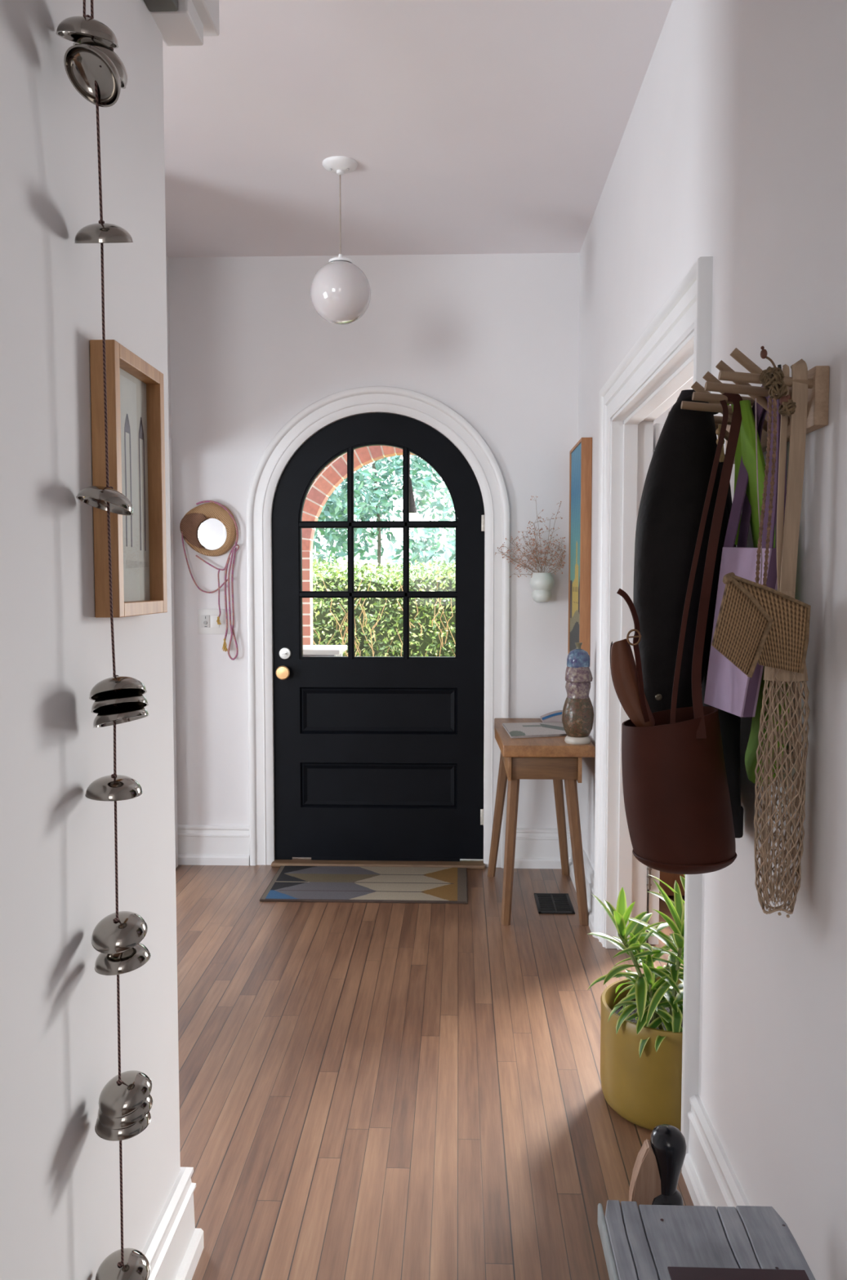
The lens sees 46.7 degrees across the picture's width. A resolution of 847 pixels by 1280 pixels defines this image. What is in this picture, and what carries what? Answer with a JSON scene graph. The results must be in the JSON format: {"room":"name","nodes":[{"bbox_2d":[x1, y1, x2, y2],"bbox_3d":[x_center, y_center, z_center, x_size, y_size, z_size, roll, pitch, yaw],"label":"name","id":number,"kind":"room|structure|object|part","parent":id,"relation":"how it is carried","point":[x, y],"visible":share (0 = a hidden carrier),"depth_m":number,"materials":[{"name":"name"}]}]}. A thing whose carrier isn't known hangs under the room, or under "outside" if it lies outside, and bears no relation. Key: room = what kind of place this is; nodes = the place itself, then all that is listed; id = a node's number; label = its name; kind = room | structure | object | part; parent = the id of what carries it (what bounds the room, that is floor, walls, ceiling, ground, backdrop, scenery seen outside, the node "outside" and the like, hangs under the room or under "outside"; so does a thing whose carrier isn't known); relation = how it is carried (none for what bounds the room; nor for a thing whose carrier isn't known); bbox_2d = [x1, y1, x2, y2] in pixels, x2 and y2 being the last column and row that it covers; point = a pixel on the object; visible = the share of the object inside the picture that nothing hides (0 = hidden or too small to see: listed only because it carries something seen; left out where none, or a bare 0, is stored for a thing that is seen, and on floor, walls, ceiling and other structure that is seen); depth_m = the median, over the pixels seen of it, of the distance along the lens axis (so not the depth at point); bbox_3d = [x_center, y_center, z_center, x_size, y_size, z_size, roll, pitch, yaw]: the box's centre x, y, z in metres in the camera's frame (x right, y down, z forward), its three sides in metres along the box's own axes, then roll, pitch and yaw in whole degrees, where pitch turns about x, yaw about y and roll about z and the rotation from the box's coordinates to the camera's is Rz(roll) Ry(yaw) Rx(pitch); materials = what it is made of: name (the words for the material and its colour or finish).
{"room":"entrance hallway","nodes":[
{"label":"entrance hallway","id":0,"kind":"room"},
{"bbox_2d":[0,0,180,1279],"bbox_3d":[-0.610,-0.026,-0.636,0.120,2.730,4.890,0,3,2],"label":"wall","id":1,"kind":"structure","parent":0,"point":[60,1216],"depth_m":1.32,"materials":[{"name":"white paint"}]},
{"bbox_2d":[89,339,167,617],"bbox_3d":[-0.453,-0.237,1.526,0.036,0.396,0.234,0,3,2],"label":"framed drawing","id":2,"kind":"object","parent":1,"relation":"attached to","point":[135,388],"visible":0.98,"depth_m":1.52,"materials":[{"name":"brown wood"}]},
{"bbox_2d":[143,0,177,12],"bbox_3d":[-0.441,-1.162,1.633,0.050,0.198,0.057,0,3,2],"label":"wall box","id":3,"kind":"object","parent":1,"relation":"attached to","point":[153,6],"visible":1,"depth_m":1.65,"materials":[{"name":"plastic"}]},
{"bbox_2d":[142,1166,204,1279],"bbox_3d":[-0.608,1.243,-0.492,0.186,0.178,4.823,0,3,2],"label":"baseboard","id":4,"kind":"structure","parent":1,"relation":"attached to","point":[173,1249],"depth_m":1.79,"materials":[{"name":"white paint"}]},
{"bbox_2d":[150,0,219,46],"bbox_3d":[-0.423,-1.305,1.728,0.090,0.465,0.145,0,3,2],"label":"trim","id":5,"kind":"structure","parent":1,"relation":"attached to","point":[193,20],"depth_m":1.73,"materials":[{"name":"white paint"}]},
{"bbox_2d":[165,254,171,437],"bbox_3d":[-1.211,-0.301,3.880,0.120,2.730,1.130,0,3,2],"label":"wall","id":6,"kind":"structure","parent":0,"point":[166,256],"depth_m":4.36,"materials":[{"name":"white paint"}]},
{"bbox_2d":[168,436,177,868],"bbox_3d":[-1.142,0.098,3.902,0.018,1.930,1.020,0,3,2],"label":"trim","id":7,"kind":"structure","parent":6,"relation":"attached to","point":[170,438],"depth_m":4.38,"materials":[{"name":"white paint"}]},
{"bbox_2d":[302,457,337,644],"bbox_3d":[0.228,-0.511,6.337,12.000,3.050,0.120,0,3,2],"label":"wall","id":8,"kind":"structure","parent":0,"point":[307,556],"depth_m":6.33,"materials":[{"name":"red brick"}]},
{"bbox_2d":[302,445,415,551],"bbox_3d":[-0.102,-0.940,6.322,1.468,0.729,0.128,0,3,2],"label":"trim","id":9,"kind":"structure","parent":8,"relation":"attached to","point":[340,465],"depth_m":6.28,"materials":[{"name":"brick"}]},
{"bbox_2d":[162,0,672,257],"bbox_3d":[-0.423,-1.504,0.680,7.700,0.060,7.710,0,3,2],"label":"ceiling","id":10,"kind":"structure","parent":0,"point":[468,126],"depth_m":3.06,"materials":[{"name":"paint"}]},
{"bbox_2d":[55,0,152,1279],"bbox_3d":[-0.422,-0.287,1.316,0.112,2.446,0.142,-2,4,-33],"label":"wind chime","id":11,"kind":"object","parent":10,"relation":"hanging from","point":[92,66],"visible":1,"depth_m":1.35,"materials":[{"name":"silver metal"}]},
{"bbox_3d":[-0.431,-0.276,1.325,0.016,2.470,0.049,0,3,2],"label":"cord","id":12,"kind":"part","parent":11,"relation":"part of","materials":[{"name":"fabric"}]},
{"bbox_2d":[310,155,370,324],"bbox_3d":[-0.287,-1.368,3.391,0.210,0.542,0.210,0,3,2],"label":"pendant light","id":13,"kind":"object","parent":10,"relation":"hanging from","point":[340,291],"visible":1,"depth_m":3.33,"materials":[{"name":"white glass"}]},
{"bbox_3d":[-0.287,-1.198,3.401,0.210,0.203,0.210,0,3,2],"label":"globe","id":14,"kind":"part","parent":13,"relation":"part of","materials":[{"name":"white glass"}]},
{"bbox_3d":[-0.287,-1.463,3.385,0.004,0.290,0.004,2,4,25],"label":"cord","id":15,"kind":"part","parent":13,"relation":"part of","materials":[{"name":"white plastic"}]},
{"bbox_2d":[168,253,672,828],"bbox_3d":[-0.289,-0.339,4.491,7.700,2.730,0.160,0,3,2],"label":"wall","id":16,"kind":"structure","parent":0,"point":[493,339],"depth_m":4.37,"materials":[{"name":"white paint"}]},
{"bbox_2d":[179,500,239,660],"bbox_3d":[-0.959,-0.267,4.420,0.269,0.717,0.038,0,3,2],"label":"wall mirror","id":17,"kind":"object","parent":16,"relation":"attached to","point":[210,529],"visible":1,"depth_m":4.40,"materials":[{"name":"wicker"}]},
{"bbox_2d":[196,518,226,550],"bbox_3d":[-0.951,-0.476,4.420,0.142,0.142,0.012,0,3,2],"label":"mirror glass","id":18,"kind":"object","parent":17,"relation":"attached to","point":[211,533],"depth_m":4.41,"materials":[{"name":"white mirror"}]},
{"bbox_2d":[177,824,249,865],"bbox_3d":[-0.964,0.940,4.496,0.336,0.178,0.033,0,3,2],"label":"baseboard","id":19,"kind":"structure","parent":16,"relation":"attached to","point":[197,844],"depth_m":4.49,"materials":[{"name":"white paint"}]},
{"bbox_2d":[197,608,230,634],"bbox_3d":[-0.948,-0.083,4.443,0.149,0.114,0.014,0,3,2],"label":"light switch","id":20,"kind":"object","parent":16,"relation":"attached to","point":[206,618],"visible":1,"depth_m":4.44,"materials":[{"name":"white plastic"}]},
{"bbox_2d":[245,386,509,868],"bbox_3d":[-0.205,-0.047,4.419,1.179,2.156,0.053,0,3,2],"label":"trim","id":21,"kind":"structure","parent":16,"relation":"attached to","point":[328,410],"depth_m":4.39,"materials":[{"name":"white paint"}]},
{"bbox_2d":[271,857,484,869],"bbox_3d":[-0.203,1.018,4.523,0.972,0.018,0.175,0,3,2],"label":"threshold","id":22,"kind":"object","parent":16,"relation":"attached to","point":[471,864],"depth_m":4.45,"materials":[{"name":"brown wood"}]},
{"bbox_2d":[271,413,484,861],"bbox_3d":[-0.199,-0.001,4.427,0.966,2.026,0.100,0,3,2],"label":"door","id":23,"kind":"structure","parent":16,"relation":"in","point":[376,757],"depth_m":4.45,"materials":[{"name":"black paint"}]},
{"bbox_3d":[-0.631,0.146,4.429,0.063,0.063,0.056,0,3,2],"label":"knob","id":24,"kind":"part","parent":23,"relation":"part of","materials":[{"name":"gold metal"}]},
{"bbox_2d":[528,573,554,602],"bbox_3d":[0.522,-0.232,4.330,0.109,0.130,0.109,0,3,2],"label":"vase","id":25,"kind":"object","parent":16,"relation":"attached to","point":[541,584],"visible":1,"depth_m":4.29,"materials":[{"name":"white ceramic"}]},
{"bbox_2d":[494,496,565,577],"bbox_3d":[0.469,-0.449,4.309,0.310,0.364,0.111,0,3,2],"label":"dried flowers","id":26,"kind":"object","parent":25,"relation":"in","point":[535,551],"visible":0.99,"depth_m":4.31,"materials":[{"name":"plant"}]},
{"bbox_2d":[513,827,570,868],"bbox_3d":[0.534,0.943,4.443,0.298,0.178,0.033,0,3,2],"label":"baseboard","id":27,"kind":"structure","parent":16,"relation":"attached to","point":[535,847],"depth_m":4.44,"materials":[{"name":"white paint"}]},
{"bbox_2d":[175,864,693,1279],"bbox_3d":[-0.426,1.282,0.755,7.700,0.050,7.520,0,3,2],"label":"floor","id":28,"kind":"structure","parent":0,"point":[367,1091],"depth_m":2.52,"materials":[{"name":"brown wood"}]},
{"bbox_2d":[259,866,467,903],"bbox_3d":[-0.235,1.042,4.200,0.843,0.008,0.473,0,3,2],"label":"rug","id":29,"kind":"object","parent":28,"relation":"on","point":[431,885],"visible":1,"depth_m":4.17,"materials":[{"name":"fabric"}]},
{"bbox_2d":[487,718,594,925],"bbox_3d":[0.462,0.713,4.039,0.379,0.685,0.740,0,3,2],"label":"side table","id":30,"kind":"object","parent":28,"relation":"on","point":[549,757],"visible":0.89,"depth_m":3.71,"materials":[{"name":"brown wood"}]},
{"bbox_3d":[0.337,0.722,4.311,0.109,0.635,0.046,0,3,2],"label":"leg","id":31,"kind":"part","parent":30,"relation":"part of","materials":[{"name":"brown wood"}]},
{"bbox_3d":[0.330,0.757,3.731,0.050,0.635,0.112,3,4,39],"label":"leg","id":32,"kind":"part","parent":30,"relation":"part of","materials":[{"name":"brown wood"}]},
{"bbox_2d":[502,722,566,738],"bbox_3d":[0.456,0.365,4.011,0.254,0.013,0.390,0,3,2],"label":"magazine","id":33,"kind":"object","parent":30,"relation":"on","point":[517,730],"visible":0.94,"depth_m":3.97,"materials":[{"name":"white paper"}]},
{"bbox_3d":[0.455,0.483,3.698,0.248,0.083,0.016,0,3,2],"label":"drawer","id":34,"kind":"part","parent":30,"relation":"part of","materials":[{"name":"brown wood"}]},
{"bbox_2d":[540,710,562,722],"bbox_3d":[0.577,0.329,4.268,0.137,0.053,0.145,0,3,2],"label":"booklet","id":35,"kind":"object","parent":30,"relation":"on","point":[555,716],"visible":0.62,"depth_m":4.20,"materials":[{"name":"paper"}]},
{"bbox_3d":[0.596,0.722,4.311,0.108,0.635,0.049,-1,4,-14],"label":"leg","id":36,"kind":"part","parent":30,"relation":"part of","materials":[{"name":"brown wood"}]},
{"bbox_3d":[0.574,0.758,3.723,0.123,0.635,0.051,3,5,44],"label":"leg","id":37,"kind":"part","parent":30,"relation":"part of","materials":[{"name":"brown wood"}]},
{"bbox_2d":[561,642,593,744],"bbox_3d":[0.585,0.199,3.715,0.121,0.381,0.120,0,3,2],"label":"ceramic jar","id":38,"kind":"object","parent":30,"relation":"on","point":[577,713],"visible":1,"depth_m":3.68,"materials":[{"name":"beige ceramic"}]},
{"bbox_3d":[0.585,0.067,3.707,0.088,0.069,0.087,0,3,2],"label":"lid","id":39,"kind":"part","parent":38,"relation":"part of","materials":[{"name":"blue ceramic"}]},
{"bbox_3d":[0.585,0.022,3.705,0.028,0.027,0.028,0,3,2],"label":"knob","id":40,"kind":"part","parent":38,"relation":"part of","materials":[{"name":"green ceramic"}]},
{"bbox_2d":[533,893,574,914],"bbox_3d":[0.524,1.059,3.950,0.142,0.005,0.240,0,3,2],"label":"floor vent","id":41,"kind":"object","parent":28,"relation":"in","point":[546,903],"visible":1,"depth_m":3.94,"materials":[{"name":"black metal"}]},
{"bbox_2d":[586,874,684,1132],"bbox_3d":[0.596,0.853,2.395,0.357,0.606,0.419,2,4,34],"label":"dracaena","id":42,"kind":"object","parent":28,"relation":"on","point":[641,1021],"visible":0.67,"depth_m":2.32,"materials":[{"name":"plant"}]},
{"bbox_3d":[0.527,0.833,2.364,0.124,0.264,0.020,0,3,2],"label":"stem","id":43,"kind":"part","parent":42,"relation":"part of","materials":[{"name":"green plant"}]},
{"bbox_3d":[0.546,0.889,2.341,0.013,0.151,0.035,2,4,33],"label":"stem","id":44,"kind":"part","parent":42,"relation":"part of","materials":[{"name":"green plant"}]},
{"bbox_3d":[0.598,0.827,2.335,0.045,0.276,0.013,0,3,2],"label":"stem","id":45,"kind":"part","parent":42,"relation":"part of","materials":[{"name":"green plant"}]},
{"bbox_2d":[628,1124,685,1208],"bbox_3d":[0.368,0.985,1.550,0.085,0.445,0.055,0,3,2],"label":"tool","id":46,"kind":"object","parent":28,"relation":"on","point":[659,1162],"visible":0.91,"depth_m":1.53,"materials":[{"name":"black paint"}]},
{"bbox_3d":[0.382,0.985,1.550,0.058,0.445,0.055,0,3,2],"label":"knob post","id":47,"kind":"part","parent":46,"relation":"part of","materials":[{"name":"black paint"}]},
{"bbox_2d":[658,871,684,895],"bbox_3d":[1.148,0.728,4.166,0.410,0.600,0.425,0,3,2],"label":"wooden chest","id":48,"kind":"object","parent":28,"relation":"on","point":[668,878],"visible":0.02,"depth_m":3.98,"materials":[{"name":"brown wood"}]},
{"bbox_2d":[597,1200,814,1279],"bbox_3d":[0.346,1.019,0.955,0.245,0.450,0.807,0,3,2],"label":"bench","id":49,"kind":"object","parent":28,"relation":"on","point":[640,1243],"visible":0.88,"depth_m":1.27,"materials":[{"name":"grey wood"}]},
{"bbox_2d":[666,1266,808,1279],"bbox_3d":[0.373,0.775,1.076,0.164,0.020,0.220,0,3,2],"label":"book","id":50,"kind":"object","parent":49,"relation":"on","point":[675,1273],"visible":1,"depth_m":1.18,"materials":[{"name":"fabric"}]},
{"bbox_2d":[432,496,455,576],"bbox_3d":[2.017,-2.406,17.552,4.273,5.674,2.985,1,4,17],"label":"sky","id":51,"kind":"structure","parent":0,"point":[448,509],"depth_m":18.11,"materials":[{"name":"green plant"}]},
{"bbox_2d":[600,976,682,1132],"bbox_3d":[0.613,1.026,2.441,0.342,0.256,0.342,0,3,2],"label":"pot","id":52,"kind":"object","parent":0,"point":[641,1083],"depth_m":2.31,"materials":[{"name":"yellow ceramic"}]},
{"bbox_2d":[576,0,846,1279],"bbox_3d":[0.616,-0.103,0.628,0.135,2.730,7.510,0,3,2],"label":"wall","id":53,"kind":"structure","parent":0,"point":[731,149],"depth_m":1.67,"materials":[{"name":"white paint"}]},
{"bbox_2d":[567,437,591,655],"bbox_3d":[0.651,-0.358,4.103,0.042,0.907,0.415,0,3,2],"label":"framed painting","id":54,"kind":"object","parent":53,"relation":"attached to","point":[580,455],"visible":0.93,"depth_m":3.92,"materials":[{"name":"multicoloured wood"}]},
{"bbox_2d":[568,839,593,937],"bbox_3d":[0.650,0.969,4.016,0.033,0.178,0.880,0,3,2],"label":"baseboard","id":55,"kind":"structure","parent":53,"relation":"attached to","point":[588,871],"depth_m":3.82,"materials":[{"name":"white paint"}]},
{"bbox_2d":[604,330,693,950],"bbox_3d":[0.693,0.202,2.817,0.143,1.855,1.215,0,3,2],"label":"trim","id":56,"kind":"structure","parent":53,"relation":"attached to","point":[632,425],"depth_m":3.38,"materials":[{"name":"white paint"}]},
{"bbox_2d":[593,256,712,1153],"bbox_3d":[0.613,0.144,2.816,0.034,1.970,1.445,0,3,2],"label":"trim","id":57,"kind":"structure","parent":53,"relation":"attached to","point":[687,309],"depth_m":2.57,"materials":[{"name":"white paint"}]},
{"bbox_2d":[645,422,664,944],"bbox_3d":[0.856,0.143,3.807,0.052,1.827,0.821,0,4,7],"label":"door","id":58,"kind":"structure","parent":53,"relation":"in","point":[652,900],"depth_m":3.46,"materials":[{"name":"white paint"}]},
{"bbox_2d":[680,1094,749,1210],"bbox_3d":[0.492,1.237,-0.393,0.033,0.178,5.102,0,3,2],"label":"baseboard","id":59,"kind":"structure","parent":53,"relation":"attached to","point":[709,1178],"depth_m":2.00,"materials":[{"name":"white paint"}]},
{"bbox_2d":[667,347,829,463],"bbox_3d":[0.509,-0.378,1.629,0.152,0.117,0.468,0,3,2],"label":"peg rack","id":60,"kind":"object","parent":53,"relation":"attached to","point":[817,381],"visible":0.52,"depth_m":1.48,"materials":[{"name":"brown wood"}]},
{"bbox_2d":[609,392,742,874],"bbox_3d":[0.411,-0.009,1.609,0.214,0.776,0.154,0,3,2],"label":"bag","id":61,"kind":"object","parent":60,"relation":"hanging from","point":[677,802],"visible":1,"depth_m":1.57,"materials":[{"name":"brown leather"}]},
{"bbox_2d":[632,389,742,838],"bbox_3d":[0.509,-0.045,1.786,0.173,0.788,0.302,3,4,37],"label":"coat","id":62,"kind":"object","parent":60,"relation":"hanging from","point":[673,497],"visible":0.64,"depth_m":1.68,"materials":[{"name":"black fabric"}]},
{"bbox_2d":[715,424,724,462],"bbox_3d":[0.491,-0.326,1.627,0.015,0.062,0.014,0,3,2],"label":"straw keyring","id":63,"kind":"object","parent":60,"relation":"hanging from","point":[717,430],"visible":0.46,"depth_m":1.62,"materials":[{"name":"brown wicker"}]},
{"bbox_2d":[703,385,786,717],"bbox_3d":[0.512,-0.144,1.567,0.064,0.516,0.201,0,3,-1],"label":"tote","id":64,"kind":"object","parent":60,"relation":"hanging from","point":[728,689],"visible":0.52,"depth_m":1.56,"materials":[{"name":"fabric"}]},
{"bbox_3d":[0.501,-0.019,1.576,0.043,0.266,0.189,0,3,-1],"label":"panel","id":65,"kind":"part","parent":64,"relation":"part of","materials":[{"name":"purple fabric"}]},
{"bbox_3d":[0.512,-0.019,1.580,0.058,0.266,0.190,0,3,-2],"label":"panel","id":66,"kind":"part","parent":64,"relation":"part of","materials":[{"name":"purple fabric"}]},
{"bbox_2d":[726,400,791,786],"bbox_3d":[0.536,-0.085,1.595,0.082,0.633,0.190,0,3,2],"label":"tote","id":67,"kind":"object","parent":60,"relation":"hanging from","point":[745,446],"visible":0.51,"depth_m":1.58,"materials":[{"name":"fabric"}]},
{"bbox_3d":[0.523,-0.281,1.636,0.027,0.248,0.084,2,4,30],"label":"handle","id":68,"kind":"part","parent":67,"relation":"part of","materials":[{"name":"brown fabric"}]},
{"bbox_2d":[711,397,809,677],"bbox_3d":[0.479,-0.146,1.391,0.138,0.397,0.055,0,3,2],"label":"woven bag","id":69,"kind":"object","parent":60,"relation":"hanging from","point":[762,624],"visible":1,"depth_m":1.39,"materials":[{"name":"wicker"}]},
{"bbox_3d":[0.478,-0.209,1.405,0.010,0.274,0.018,-3,5,-42],"label":"thin cord","id":70,"kind":"part","parent":69,"relation":"part of","materials":[{"name":"fabric"}]},
{"bbox_3d":[0.482,-0.206,1.393,0.020,0.272,0.008,0,3,2],"label":"cord","id":71,"kind":"part","parent":69,"relation":"part of","materials":[{"name":"fabric"}]},
{"bbox_3d":[0.490,-0.202,1.390,0.017,0.278,0.006,0,3,2],"label":"cord","id":72,"kind":"part","parent":69,"relation":"part of","materials":[{"name":"fabric"}]},
{"bbox_3d":[0.493,-0.022,1.397,0.108,0.139,0.014,0,3,2],"label":"panel","id":73,"kind":"part","parent":69,"relation":"part of","materials":[{"name":"wicker"}]},
{"bbox_2d":[759,346,795,416],"bbox_3d":[0.503,-0.366,1.392,0.051,0.099,0.037,2,4,28],"label":"knot","id":74,"kind":"object","parent":60,"relation":"hanging from","point":[778,387],"visible":1,"depth_m":1.38,"materials":[{"name":"beige fabric"}]},
{"bbox_2d":[753,358,809,917],"bbox_3d":[0.529,0.003,1.441,0.069,0.818,0.060,2,4,33],"label":"net bag","id":75,"kind":"object","parent":60,"relation":"hanging from","point":[787,535],"visible":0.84,"depth_m":1.43,"materials":[{"name":"beige fabric"}]},
{"bbox_3d":[0.521,-0.222,1.424,0.016,0.351,0.016,0,3,2],"label":"band handle","id":76,"kind":"part","parent":75,"relation":"part of","materials":[{"name":"beige fabric"}]},
{"bbox_3d":[0.534,-0.226,1.417,0.030,0.358,0.018,0,3,2],"label":"band handle","id":77,"kind":"part","parent":75,"relation":"part of","materials":[{"name":"beige fabric"}]},
{"bbox_3d":[0.202,-2.039,5.518,12.000,0.100,2.130,0,3,2],"label":"ceiling","id":78,"kind":"structure","parent":0,"visible":0},
{"bbox_2d":[401,452,416,513],"bbox_3d":[-0.081,-1.365,5.634,0.086,1.260,0.086,0,3,2],"label":"lantern","id":79,"kind":"object","parent":78,"relation":"hanging from","point":[412,508],"visible":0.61,"depth_m":5.65,"materials":[{"name":"black metal"}]},
{"bbox_3d":[-0.081,-0.836,5.666,0.086,0.201,0.086,0,3,2],"label":"lamp shade","id":80,"kind":"part","parent":79,"relation":"part of","materials":[{"name":"black metal"}]},
{"bbox_3d":[-0.081,-1.465,5.628,0.007,1.060,0.008,0,3,2],"label":"cord","id":81,"kind":"part","parent":79,"relation":"part of","materials":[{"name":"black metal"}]},
{"bbox_3d":[0.203,1.024,5.729,12.000,0.100,2.180,0,3,2],"label":"floor","id":82,"kind":"structure","parent":0,"visible":0},
{"bbox_2d":[302,644,346,656],"bbox_3d":[-0.754,0.507,5.722,0.585,0.933,0.400,0,3,2],"label":"table","id":83,"kind":"object","parent":82,"relation":"on","point":[308,650],"visible":0.21,"depth_m":5.52,"materials":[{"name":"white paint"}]},
{"label":"outside","id":84,"kind":"structure","parent":0,"visible":0},
{"bbox_3d":[0.928,0.001,25.906,60.000,0.150,38.250,0,3,2],"label":"lawn","id":85,"kind":"structure","parent":84,"visible":0},
{"bbox_2d":[312,454,454,576],"bbox_3d":[-1.201,-4.343,25.964,6.107,8.518,4.941,0,3,2],"label":"tree","id":86,"kind":"object","parent":85,"relation":"on","point":[335,507],"visible":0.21,"depth_m":25.40,"materials":[{"name":"green plant"}]},
{"bbox_2d":[312,551,484,702],"bbox_3d":[0.138,0.044,9.456,6.000,1.840,1.031,0,3,2],"label":"hedge","id":87,"kind":"object","parent":85,"relation":"on","point":[378,621],"visible":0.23,"depth_m":9.21,"materials":[{"name":"green plant"}]}
]}

